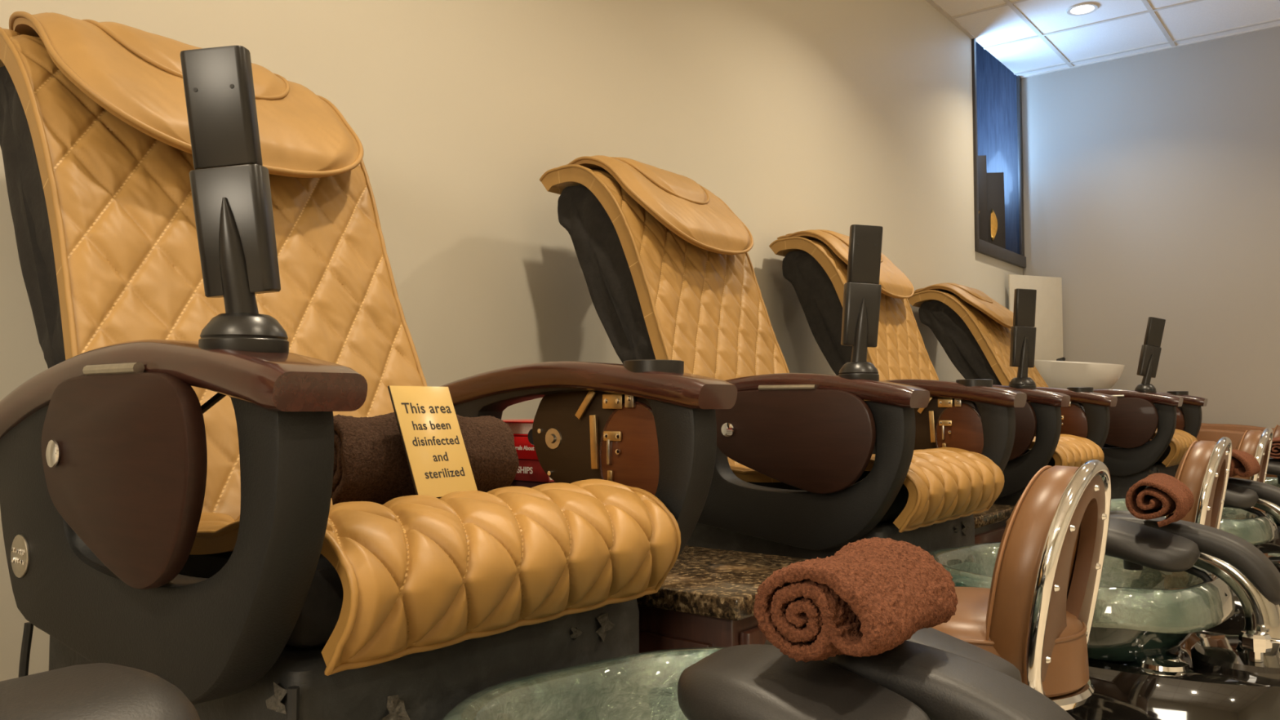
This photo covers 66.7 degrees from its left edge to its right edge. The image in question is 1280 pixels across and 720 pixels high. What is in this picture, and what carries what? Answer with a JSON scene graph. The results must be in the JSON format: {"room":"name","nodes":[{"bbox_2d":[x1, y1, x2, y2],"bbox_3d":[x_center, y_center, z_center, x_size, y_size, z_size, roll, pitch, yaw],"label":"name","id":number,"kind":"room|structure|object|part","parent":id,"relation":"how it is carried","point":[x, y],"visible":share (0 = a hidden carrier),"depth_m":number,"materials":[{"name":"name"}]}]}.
{"room":"salon","nodes":[
{"label":"salon","id":0,"kind":"room"},
{"bbox_2d":[0,0,1022,681],"bbox_3d":[-0.407,-0.587,2.877,0.120,3.040,9.570,-2,-3,38],"label":"wall","id":1,"kind":"structure","parent":0,"point":[797,115],"depth_m":3.01,"materials":[{"name":"paint"}]},
{"bbox_2d":[971,38,1026,267],"bbox_3d":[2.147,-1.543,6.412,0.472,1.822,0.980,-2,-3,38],"label":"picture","id":2,"kind":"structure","parent":1,"relation":"in","point":[997,95],"depth_m":6.67,"materials":[{"name":"blue glass"}]},
{"bbox_3d":[2.036,-1.320,5.912,0.020,1.295,0.035,-2,-3,38],"label":"frame","id":3,"kind":"part","parent":2,"relation":"part of","materials":[{"name":"wood"}]},
{"bbox_2d":[977,155,988,242],"bbox_3d":[2.153,-0.993,6.206,0.110,0.620,0.082,0,-3,5],"label":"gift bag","id":4,"kind":"object","parent":2,"relation":"on","point":[982,168],"visible":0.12,"depth_m":6.17,"materials":[{"name":"paper"}]},
{"bbox_2d":[986,172,1005,248],"bbox_3d":[2.310,-0.954,6.410,0.170,0.560,0.086,0,-3,5],"label":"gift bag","id":5,"kind":"object","parent":2,"relation":"on","point":[995,180],"visible":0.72,"depth_m":6.38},
{"bbox_3d":[2.316,-0.677,6.229,0.030,0.075,0.925,-2,-3,38],"label":"frame","id":6,"kind":"part","parent":2,"relation":"part of","materials":[{"name":"black wood"}]},
{"bbox_3d":[2.585,-1.288,6.609,0.020,1.295,0.050,-2,-3,38],"label":"frame","id":7,"kind":"part","parent":2,"relation":"part of","materials":[{"name":"wood"}]},
{"bbox_2d":[925,0,1279,79],"bbox_3d":[1.770,-2.210,1.237,5.420,0.070,9.870,-2,-3,38],"label":"ceiling","id":8,"kind":"structure","parent":0,"point":[1030,37],"depth_m":5.74,"materials":[{"name":"tile"}]},
{"bbox_2d":[1066,2,1098,15],"bbox_3d":[2.500,-1.982,5.498,0.168,0.010,0.168,-2,-3,38],"label":"recessed light","id":9,"kind":"object","parent":8,"relation":"in","point":[1084,8],"visible":1,"depth_m":5.49,"materials":[{"name":"white"}]},
{"bbox_2d":[1021,26,1279,428],"bbox_3d":[4.530,-0.482,5.154,6.320,3.040,0.120,-2,-3,38],"label":"wall","id":10,"kind":"structure","parent":0,"point":[1151,180],"depth_m":6.06,"materials":[{"name":"paint"}]},
{"bbox_3d":[1.770,0.882,1.094,5.720,0.060,9.870,-2,-3,38],"label":"floor","id":11,"kind":"structure","parent":0,"visible":0},
{"bbox_2d":[0,662,199,719],"bbox_3d":[-0.356,0.507,0.543,0.320,0.638,0.320,-2,-3,32],"label":"footrest","id":12,"kind":"object","parent":11,"relation":"on","point":[96,691],"visible":1,"depth_m":0.56,"materials":[{"name":"black leather"},{"name":"plastic"}]},
{"bbox_2d":[0,11,737,719],"bbox_3d":[-0.522,0.142,1.481,1.110,1.453,0.782,-2,-3,38],"label":"chair","id":13,"kind":"object","parent":11,"relation":"on","point":[168,512],"visible":0.93,"depth_m":1.20,"materials":[{"name":"leather"}]},
{"bbox_2d":[18,622,33,677],"bbox_3d":[-0.972,0.620,1.459,0.026,0.504,0.439,3,-4,-45],"label":"power cable","id":14,"kind":"object","parent":13,"relation":"attached to","point":[28,627],"visible":0.63,"depth_m":1.33,"materials":[{"name":"black rubber"}]},
{"bbox_3d":[-0.710,-0.075,1.641,0.520,0.820,0.550,-5,-5,38],"label":"backrest","id":15,"kind":"part","parent":13,"relation":"part of","materials":[{"name":"black fabric"}]},
{"bbox_2d":[41,362,207,590],"bbox_3d":[-0.551,0.120,1.046,0.348,0.230,0.062,-2,-3,38],"label":"tray","id":16,"kind":"object","parent":13,"relation":"on","point":[124,451],"depth_m":1.00,"materials":[{"name":"brown wood"}]},
{"bbox_3d":[-0.570,0.183,1.101,0.670,0.355,0.062,-2,-3,38],"label":"arm frame","id":17,"kind":"part","parent":13,"relation":"part of","materials":[{"name":"black plastic"}]},
{"bbox_2d":[8,11,364,177],"bbox_3d":[-0.789,-0.436,1.718,0.422,0.284,0.533,-5,-5,38],"label":"pillow","id":18,"kind":"object","parent":13,"relation":"on","point":[113,92],"depth_m":1.52,"materials":[{"name":"beige leather"}]},
{"bbox_2d":[180,45,262,169],"bbox_3d":[-0.418,-0.250,0.972,0.074,0.122,0.038,0,-3,0],"label":"remote control","id":19,"kind":"object","parent":13,"relation":"on","point":[219,84],"visible":0.96,"depth_m":0.96,"materials":[{"name":"black plastic"}]},
{"bbox_3d":[-0.399,-0.088,0.972,0.034,0.143,0.048,-2,-3,38],"label":"holder stem","id":20,"kind":"part","parent":13,"relation":"part of","materials":[{"name":"black plastic"}]},
{"bbox_3d":[-0.344,0.575,0.954,0.011,0.500,0.011,1,-3,-29],"label":"corner trim","id":21,"kind":"part","parent":13,"relation":"part of","materials":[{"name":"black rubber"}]},
{"bbox_2d":[331,412,519,505],"bbox_3d":[-0.308,0.137,1.349,0.261,0.131,0.125,2,-3,-39],"label":"rolled towel","id":22,"kind":"object","parent":13,"relation":"on","point":[371,464],"visible":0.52,"depth_m":1.28,"materials":[{"name":"brown fabric"}]},
{"bbox_2d":[387,385,477,497],"bbox_3d":[-0.272,0.107,1.282,0.064,0.144,0.102,-2,-3,36],"label":"notice sign","id":23,"kind":"object","parent":13,"relation":"on","point":[436,453],"visible":1,"depth_m":1.28,"materials":[{"name":"beige paper"}]},
{"bbox_3d":[-0.327,0.250,1.322,0.567,0.160,0.542,-2,-3,38],"label":"seat","id":24,"kind":"part","parent":13,"relation":"part of","materials":[{"name":"beige leather"}]},
{"bbox_3d":[-0.167,0.207,1.613,0.670,0.355,0.062,-2,-3,38],"label":"arm frame","id":25,"kind":"part","parent":13,"relation":"part of","materials":[{"name":"black plastic"}]},
{"bbox_2d":[527,391,658,495],"bbox_3d":[-0.079,0.145,1.582,0.354,0.230,0.076,-2,-3,38],"label":"tray","id":26,"kind":"object","parent":13,"relation":"on","point":[575,436],"depth_m":1.54,"materials":[{"name":"brown wood"}]},
{"bbox_2d":[636,545,810,653],"bbox_3d":[-0.064,0.619,1.824,0.851,0.503,0.400,-2,-3,38],"label":"side table","id":27,"kind":"object","parent":11,"relation":"on","point":[707,599],"visible":0.16,"depth_m":1.51,"materials":[{"name":"brown stone"}]},
{"bbox_3d":[-0.162,0.628,1.671,0.685,0.380,0.014,-2,-3,38],"label":"panel","id":28,"kind":"part","parent":27,"relation":"part of","materials":[{"name":"brown wood"}]},
{"bbox_3d":[0.255,0.624,1.573,0.018,0.420,0.320,-2,-3,38],"label":"door","id":29,"kind":"part","parent":27,"relation":"part of","materials":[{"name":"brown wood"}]},
{"bbox_3d":[-0.197,0.333,1.895,0.260,0.075,0.205,-2,-3,38],"label":"book","id":30,"kind":"object","parent":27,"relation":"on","visible":0},
{"bbox_2d":[510,480,555,488],"bbox_3d":[-0.200,0.260,1.887,0.260,0.068,0.205,-2,-3,38],"label":"book","id":31,"kind":"object","parent":30,"relation":"on","point":[530,484],"visible":0.05,"depth_m":1.77,"materials":[{"name":"paper"}]},
{"bbox_2d":[513,458,554,482],"bbox_3d":[-0.202,0.205,1.878,0.250,0.038,0.196,-2,-3,38],"label":"book","id":32,"kind":"object","parent":31,"relation":"on","point":[528,469],"visible":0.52,"depth_m":1.75,"materials":[{"name":"paper"}]},
{"bbox_2d":[513,435,537,459],"bbox_3d":[-0.198,0.165,1.877,0.250,0.040,0.206,-2,-3,38],"label":"book","id":33,"kind":"object","parent":32,"relation":"on","point":[525,450],"visible":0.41,"depth_m":1.76,"materials":[{"name":"paper"}]},
{"bbox_2d":[501,419,533,435],"bbox_3d":[-0.196,0.131,1.890,0.250,0.026,0.195,-2,-3,38],"label":"book","id":34,"kind":"object","parent":33,"relation":"on","point":[518,427],"visible":0.26,"depth_m":1.79,"materials":[{"name":"paper"}]},
{"bbox_2d":[440,627,1075,719],"bbox_3d":[0.173,0.558,0.968,0.789,0.574,0.582,-2,-3,38],"label":"basin","id":35,"kind":"object","parent":11,"relation":"on","point":[935,674],"visible":0.85,"depth_m":0.88,"materials":[{"name":"green glass"}]},
{"bbox_3d":[0.097,0.458,1.033,0.589,0.172,0.575,-2,-3,38],"label":"glass bowl","id":36,"kind":"part","parent":35,"relation":"part of","materials":[{"name":"green glass"}]},
{"bbox_2d":[753,537,958,662],"bbox_3d":[0.205,0.222,0.909,0.126,0.096,0.207,-2,-3,36],"label":"rolled towel","id":37,"kind":"object","parent":35,"relation":"on","point":[869,597],"visible":1,"depth_m":0.84,"materials":[{"name":"brown fabric"}]},
{"bbox_2d":[539,155,1026,559],"bbox_3d":[0.333,0.168,2.564,1.116,1.502,0.782,-2,-3,38],"label":"chair","id":38,"kind":"object","parent":11,"relation":"on","point":[666,265],"visible":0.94,"depth_m":2.37,"materials":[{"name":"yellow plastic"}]},
{"bbox_3d":[0.126,-0.065,2.740,0.520,0.820,0.550,-2,-3,38],"label":"backrest","id":39,"kind":"part","parent":38,"relation":"part of","materials":[{"name":"black fabric"}]},
{"bbox_2d":[564,155,753,254],"bbox_3d":[0.060,-0.431,2.807,0.422,0.284,0.533,-2,-3,38],"label":"pillow","id":40,"kind":"object","parent":38,"relation":"on","point":[666,212],"depth_m":2.63,"materials":[{"name":"beige leather"}]},
{"bbox_2d":[715,384,875,493],"bbox_3d":[0.327,0.169,2.110,0.402,0.230,0.062,-2,-3,38],"label":"tray","id":41,"kind":"object","parent":38,"relation":"on","point":[811,438],"depth_m":2.07,"materials":[{"name":"brown wood"}]},
{"bbox_3d":[0.288,0.233,2.182,0.670,0.355,0.062,-2,-3,38],"label":"arm frame","id":42,"kind":"part","parent":38,"relation":"part of","materials":[{"name":"black plastic"}]},
{"bbox_3d":[0.463,-0.054,2.056,0.042,0.151,0.036,-2,-3,38],"label":"holder stem","id":43,"kind":"part","parent":38,"relation":"part of","materials":[{"name":"black plastic"}]},
{"bbox_2d":[846,224,883,284],"bbox_3d":[0.478,-0.224,2.070,0.075,0.126,0.032,0,-3,0],"label":"remote control","id":44,"kind":"object","parent":38,"relation":"on","point":[864,251],"visible":0.88,"depth_m":2.06,"materials":[{"name":"black plastic"}]},
{"bbox_3d":[0.531,0.300,2.402,0.567,0.160,0.542,-2,-3,38],"label":"seat","id":45,"kind":"part","parent":38,"relation":"part of","materials":[{"name":"beige leather"}]},
{"bbox_2d":[914,396,983,453],"bbox_3d":[0.779,0.195,2.662,0.354,0.230,0.076,-2,-3,38],"label":"tray","id":46,"kind":"object","parent":38,"relation":"on","point":[945,422],"depth_m":2.59,"materials":[{"name":"brown wood"}]},
{"bbox_3d":[0.691,0.257,2.693,0.670,0.355,0.062,-2,-3,38],"label":"arm frame","id":47,"kind":"part","parent":38,"relation":"part of","materials":[{"name":"black plastic"}]},
{"bbox_2d":[768,229,1117,505],"bbox_3d":[1.123,0.220,3.697,1.116,1.502,0.782,-2,-3,38],"label":"chair","id":48,"kind":"object","parent":11,"relation":"on","point":[1068,426],"visible":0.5,"depth_m":3.68,"materials":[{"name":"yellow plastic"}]},
{"bbox_3d":[0.916,-0.013,3.873,0.520,0.820,0.550,-2,-3,38],"label":"backrest","id":49,"kind":"part","parent":48,"relation":"part of","materials":[{"name":"black fabric"}]},
{"bbox_2d":[777,229,914,298],"bbox_3d":[0.850,-0.378,3.940,0.422,0.284,0.533,-2,-3,38],"label":"pillow","id":50,"kind":"object","parent":48,"relation":"on","point":[808,278],"depth_m":3.77,"materials":[{"name":"beige leather"}]},
{"bbox_3d":[1.078,0.286,3.314,0.670,0.355,0.062,-2,-3,38],"label":"arm frame","id":51,"kind":"part","parent":48,"relation":"part of","materials":[{"name":"black plastic"}]},
{"bbox_2d":[1008,400,1036,461],"bbox_3d":[1.117,0.222,3.243,0.402,0.230,0.062,-2,-3,38],"label":"tray","id":52,"kind":"object","parent":48,"relation":"on","point":[1025,416],"depth_m":3.13,"materials":[{"name":"brown wood"}]},
{"bbox_3d":[1.254,-0.002,3.189,0.042,0.151,0.036,-2,-3,38],"label":"holder stem","id":53,"kind":"part","parent":48,"relation":"part of","materials":[{"name":"black plastic"}]},
{"bbox_2d":[1013,288,1036,327],"bbox_3d":[1.266,-0.171,3.203,0.074,0.126,0.032,0,-3,0],"label":"remote control","id":54,"kind":"object","parent":48,"relation":"on","point":[1024,300],"visible":0.99,"depth_m":3.19,"materials":[{"name":"black plastic"}]},
{"bbox_2d":[1034,400,1088,438],"bbox_3d":[1.569,0.247,3.795,0.354,0.230,0.076,-2,-3,38],"label":"tray","id":55,"kind":"object","parent":48,"relation":"on","point":[1074,418],"depth_m":3.70,"materials":[{"name":"brown wood"}]},
{"bbox_3d":[1.321,0.353,3.535,0.567,0.160,0.542,-2,-3,38],"label":"seat","id":56,"kind":"part","parent":48,"relation":"part of","materials":[{"name":"beige leather"}]},
{"bbox_3d":[1.481,0.309,3.826,0.670,0.355,0.062,-2,-3,38],"label":"arm frame","id":57,"kind":"part","parent":48,"relation":"part of","materials":[{"name":"black plastic"}]},
{"bbox_2d":[973,504,1015,544],"bbox_3d":[0.765,0.705,3.020,0.671,0.503,0.500,-2,-3,38],"label":"base cabinet","id":58,"kind":"object","parent":11,"relation":"on","point":[989,525],"visible":0.08,"depth_m":2.85,"materials":[{"name":"brown wood"}]},
{"bbox_3d":[1.013,0.712,2.825,0.018,0.420,0.420,-2,-3,38],"label":"door","id":59,"kind":"part","parent":58,"relation":"part of","materials":[{"name":"brown wood"}]},
{"bbox_2d":[931,459,1111,710],"bbox_3d":[0.537,0.517,1.611,0.452,0.716,0.473,-2,-3,38],"label":"stool","id":60,"kind":"object","parent":11,"relation":"on","point":[1037,613],"visible":0.7,"depth_m":1.44,"materials":[{"name":"brown leather"}]},
{"bbox_3d":[0.552,0.449,1.601,0.338,0.120,0.338,-2,-3,38],"label":"seat","id":61,"kind":"part","parent":60,"relation":"part of","materials":[{"name":"brown leather"}]},
{"bbox_3d":[0.638,0.342,1.539,0.126,0.350,0.304,-2,-3,38],"label":"backrest","id":62,"kind":"part","parent":60,"relation":"part of","materials":[{"name":"brown leather"}]},
{"bbox_3d":[0.671,0.341,1.513,0.080,0.326,0.280,-2,-3,38],"label":"panel","id":63,"kind":"part","parent":60,"relation":"part of","materials":[{"name":"silver metal"}]},
{"bbox_2d":[1008,274,1063,360],"bbox_3d":[2.575,0.267,6.299,0.435,1.630,0.014,1,-3,-22],"label":"board","id":64,"kind":"object","parent":11,"relation":"on","point":[1048,313],"visible":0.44,"depth_m":6.35,"materials":[{"name":"white"}]},
{"bbox_2d":[907,282,1207,498],"bbox_3d":[2.008,0.308,4.754,1.241,1.425,0.782,-2,-3,38],"label":"chair","id":65,"kind":"object","parent":11,"relation":"on","point":[971,327],"visible":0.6,"depth_m":4.63,"materials":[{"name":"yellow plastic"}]},
{"bbox_3d":[1.805,0.085,4.926,0.520,0.820,0.550,-13,-10,37],"label":"backrest","id":66,"kind":"part","parent":65,"relation":"part of","materials":[{"name":"black fabric"}]},
{"bbox_2d":[914,282,1013,328],"bbox_3d":[1.698,-0.272,5.025,0.453,0.241,0.533,-2,-3,38],"label":"pillow","id":67,"kind":"object","parent":65,"relation":"on","point":[986,312],"depth_m":4.85,"materials":[{"name":"beige leather"}]},
{"bbox_3d":[2.012,0.333,4.335,0.670,0.355,0.062,-2,-3,38],"label":"arm frame","id":68,"kind":"part","parent":65,"relation":"part of","materials":[{"name":"black plastic"}]},
{"bbox_2d":[1104,395,1158,448],"bbox_3d":[2.051,0.269,4.263,0.402,0.230,0.062,-2,-3,38],"label":"tray","id":69,"kind":"object","parent":65,"relation":"on","point":[1134,420],"depth_m":4.18,"materials":[{"name":"brown wood"}]},
{"bbox_3d":[2.191,0.048,4.205,0.055,0.150,0.036,-2,-3,38],"label":"holder stem","id":70,"kind":"part","parent":65,"relation":"part of","materials":[{"name":"black plastic"}]},
{"bbox_2d":[1143,316,1165,347],"bbox_3d":[2.230,-0.120,4.216,0.088,0.132,0.035,0,-3,-1],"label":"remote control","id":71,"kind":"object","parent":65,"relation":"on","point":[1155,326],"visible":1,"depth_m":4.20,"materials":[{"name":"black plastic"}]},
{"bbox_2d":[1151,406,1184,439],"bbox_3d":[2.503,0.295,4.815,0.354,0.230,0.076,-2,-3,38],"label":"tray","id":72,"kind":"object","parent":65,"relation":"on","point":[1180,410],"depth_m":4.70,"materials":[{"name":"brown wood"}]},
{"bbox_3d":[2.255,0.400,4.555,0.567,0.160,0.542,-2,-3,38],"label":"seat","id":73,"kind":"part","parent":65,"relation":"part of","materials":[{"name":"beige leather"}]},
{"bbox_3d":[2.415,0.357,4.846,0.670,0.355,0.062,-2,-3,38],"label":"arm frame","id":74,"kind":"part","parent":65,"relation":"part of","materials":[{"name":"black plastic"}]},
{"bbox_2d":[1034,357,1124,389],"bbox_3d":[2.582,0.521,5.738,0.524,1.092,0.450,-2,-3,38],"label":"bowl","id":75,"kind":"object","parent":11,"relation":"on","point":[1060,373],"visible":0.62,"depth_m":5.58,"materials":[{"name":"white ceramic"}]},
{"bbox_2d":[1056,357,1065,360],"bbox_3d":[2.570,0.010,5.947,0.024,0.052,0.063,1,-3,-15],"label":"tap","id":76,"kind":"object","parent":75,"relation":"on","point":[1061,358],"depth_m":5.92,"materials":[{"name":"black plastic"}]},
{"bbox_2d":[928,511,1279,719],"bbox_3d":[0.992,0.607,2.007,0.789,0.574,0.582,-2,-3,38],"label":"basin","id":77,"kind":"object","parent":11,"relation":"on","point":[1160,587],"visible":0.73,"depth_m":1.81,"materials":[{"name":"green glass"}]},
{"bbox_3d":[0.915,0.506,2.071,0.589,0.172,0.575,-2,-3,38],"label":"glass bowl","id":78,"kind":"part","parent":77,"relation":"part of","materials":[{"name":"green glass"}]},
{"bbox_2d":[1124,472,1194,527],"bbox_3d":[1.003,0.268,1.874,0.104,0.090,0.190,-2,-3,36],"label":"rolled towel","id":79,"kind":"object","parent":77,"relation":"on","point":[1163,490],"visible":1,"depth_m":1.82,"materials":[{"name":"brown fabric"}]},
{"bbox_3d":[1.108,0.466,1.921,0.266,0.217,0.094,-2,-3,38],"label":"spout","id":80,"kind":"part","parent":77,"relation":"part of","materials":[{"name":"silver metal"}]},
{"bbox_3d":[1.127,0.524,1.782,0.048,0.052,0.048,1,-3,-29],"label":"control knob","id":81,"kind":"part","parent":77,"relation":"part of","materials":[{"name":"silver metal"}]},
{"bbox_3d":[1.151,0.509,1.764,0.040,0.008,0.009,-2,-3,38],"label":"knob lever","id":82,"kind":"part","parent":77,"relation":"part of","materials":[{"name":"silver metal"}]},
{"bbox_2d":[1110,477,1279,635],"bbox_3d":[1.802,0.658,3.109,0.789,0.574,0.582,-2,-3,38],"label":"basin","id":83,"kind":"object","parent":11,"relation":"on","point":[1255,526],"visible":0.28,"depth_m":2.92,"materials":[{"name":"green glass"}]},
{"bbox_3d":[1.727,0.557,3.174,0.589,0.172,0.575,-2,-3,38],"label":"glass bowl","id":84,"kind":"part","parent":83,"relation":"part of","materials":[{"name":"glass"}]},
{"bbox_2d":[1228,448,1260,477],"bbox_3d":[1.823,0.320,3.006,0.140,0.092,0.168,-2,-4,41],"label":"rolled towel","id":85,"kind":"object","parent":83,"relation":"on","point":[1244,464],"visible":0.46,"depth_m":2.94,"materials":[{"name":"brown fabric"}]},
{"bbox_3d":[1.920,0.517,3.024,0.266,0.217,0.094,-2,-3,38],"label":"spout","id":86,"kind":"part","parent":83,"relation":"part of","materials":[{"name":"silver metal"}]},
{"bbox_2d":[1165,436,1231,528],"bbox_3d":[1.391,0.567,2.695,0.452,0.716,0.473,-2,-3,38],"label":"stool","id":87,"kind":"object","parent":11,"relation":"on","point":[1204,468],"visible":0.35,"depth_m":2.52,"materials":[{"name":"brown leather"}]},
{"bbox_3d":[1.491,0.392,2.622,0.126,0.350,0.304,-2,-3,38],"label":"backrest","id":88,"kind":"part","parent":87,"relation":"part of","materials":[{"name":"brown leather"}]},
{"bbox_3d":[1.524,0.391,2.596,0.080,0.326,0.280,-2,-3,38],"label":"panel","id":89,"kind":"part","parent":87,"relation":"part of","materials":[{"name":"silver metal"}]},
{"bbox_2d":[1150,422,1273,449],"bbox_3d":[3.202,0.630,5.512,0.722,0.851,0.660,-2,-3,38],"label":"chair","id":90,"kind":"object","parent":11,"relation":"on","point":[1207,432],"visible":0.16,"depth_m":5.24,"materials":[{"name":"leather"}]},
{"bbox_3d":[3.034,0.614,5.276,0.693,0.701,0.080,-2,-3,38],"label":"arm panel","id":91,"kind":"part","parent":90,"relation":"part of","materials":[{"name":"leather"}]},
{"bbox_3d":[3.392,0.615,5.732,0.693,0.701,0.080,-2,-3,38],"label":"arm panel","id":92,"kind":"part","parent":90,"relation":"part of","materials":[{"name":"wood"}]},
{"bbox_2d":[1230,426,1273,512],"bbox_3d":[2.219,0.618,3.798,0.452,0.716,0.473,-2,-3,38],"label":"stool","id":93,"kind":"object","parent":11,"relation":"on","point":[1258,443],"visible":0.25,"depth_m":3.64,"materials":[{"name":"brown leather"}]},
{"bbox_3d":[2.320,0.443,3.725,0.126,0.350,0.304,-2,-3,38],"label":"backrest","id":94,"kind":"part","parent":93,"relation":"part of","materials":[{"name":"brown leather"}]},
{"bbox_3d":[2.353,0.442,3.699,0.080,0.326,0.280,-2,-3,38],"label":"panel","id":95,"kind":"part","parent":93,"relation":"part of","materials":[{"name":"silver metal"}]},
{"bbox_2d":[1254,457,1279,553],"bbox_3d":[2.720,0.706,4.157,0.789,0.574,0.582,-2,-3,38],"label":"basin","id":96,"kind":"object","parent":11,"relation":"on","point":[1273,467],"visible":0.13,"depth_m":4.00,"materials":[{"name":"green glass"}]},
{"bbox_3d":[2.643,0.606,4.221,0.589,0.172,0.575,-2,-3,38],"label":"glass bowl","id":97,"kind":"part","parent":96,"relation":"part of","materials":[{"name":"green glass"}]},
{"bbox_2d":[1269,436,1279,458],"bbox_3d":[2.701,0.370,4.097,0.135,0.093,0.168,-2,-3,38],"label":"rolled towel","id":98,"kind":"object","parent":96,"relation":"on","point":[1275,451],"visible":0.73,"depth_m":4.05,"materials":[{"name":"brown fabric"}]},
{"bbox_2d":[1266,424,1279,477],"bbox_3d":[3.002,0.665,4.816,0.452,0.716,0.473,-2,-3,38],"label":"stool","id":99,"kind":"object","parent":11,"relation":"on","point":[1276,431],"visible":0.09,"depth_m":4.67,"materials":[{"name":"brown leather"}]}
]}

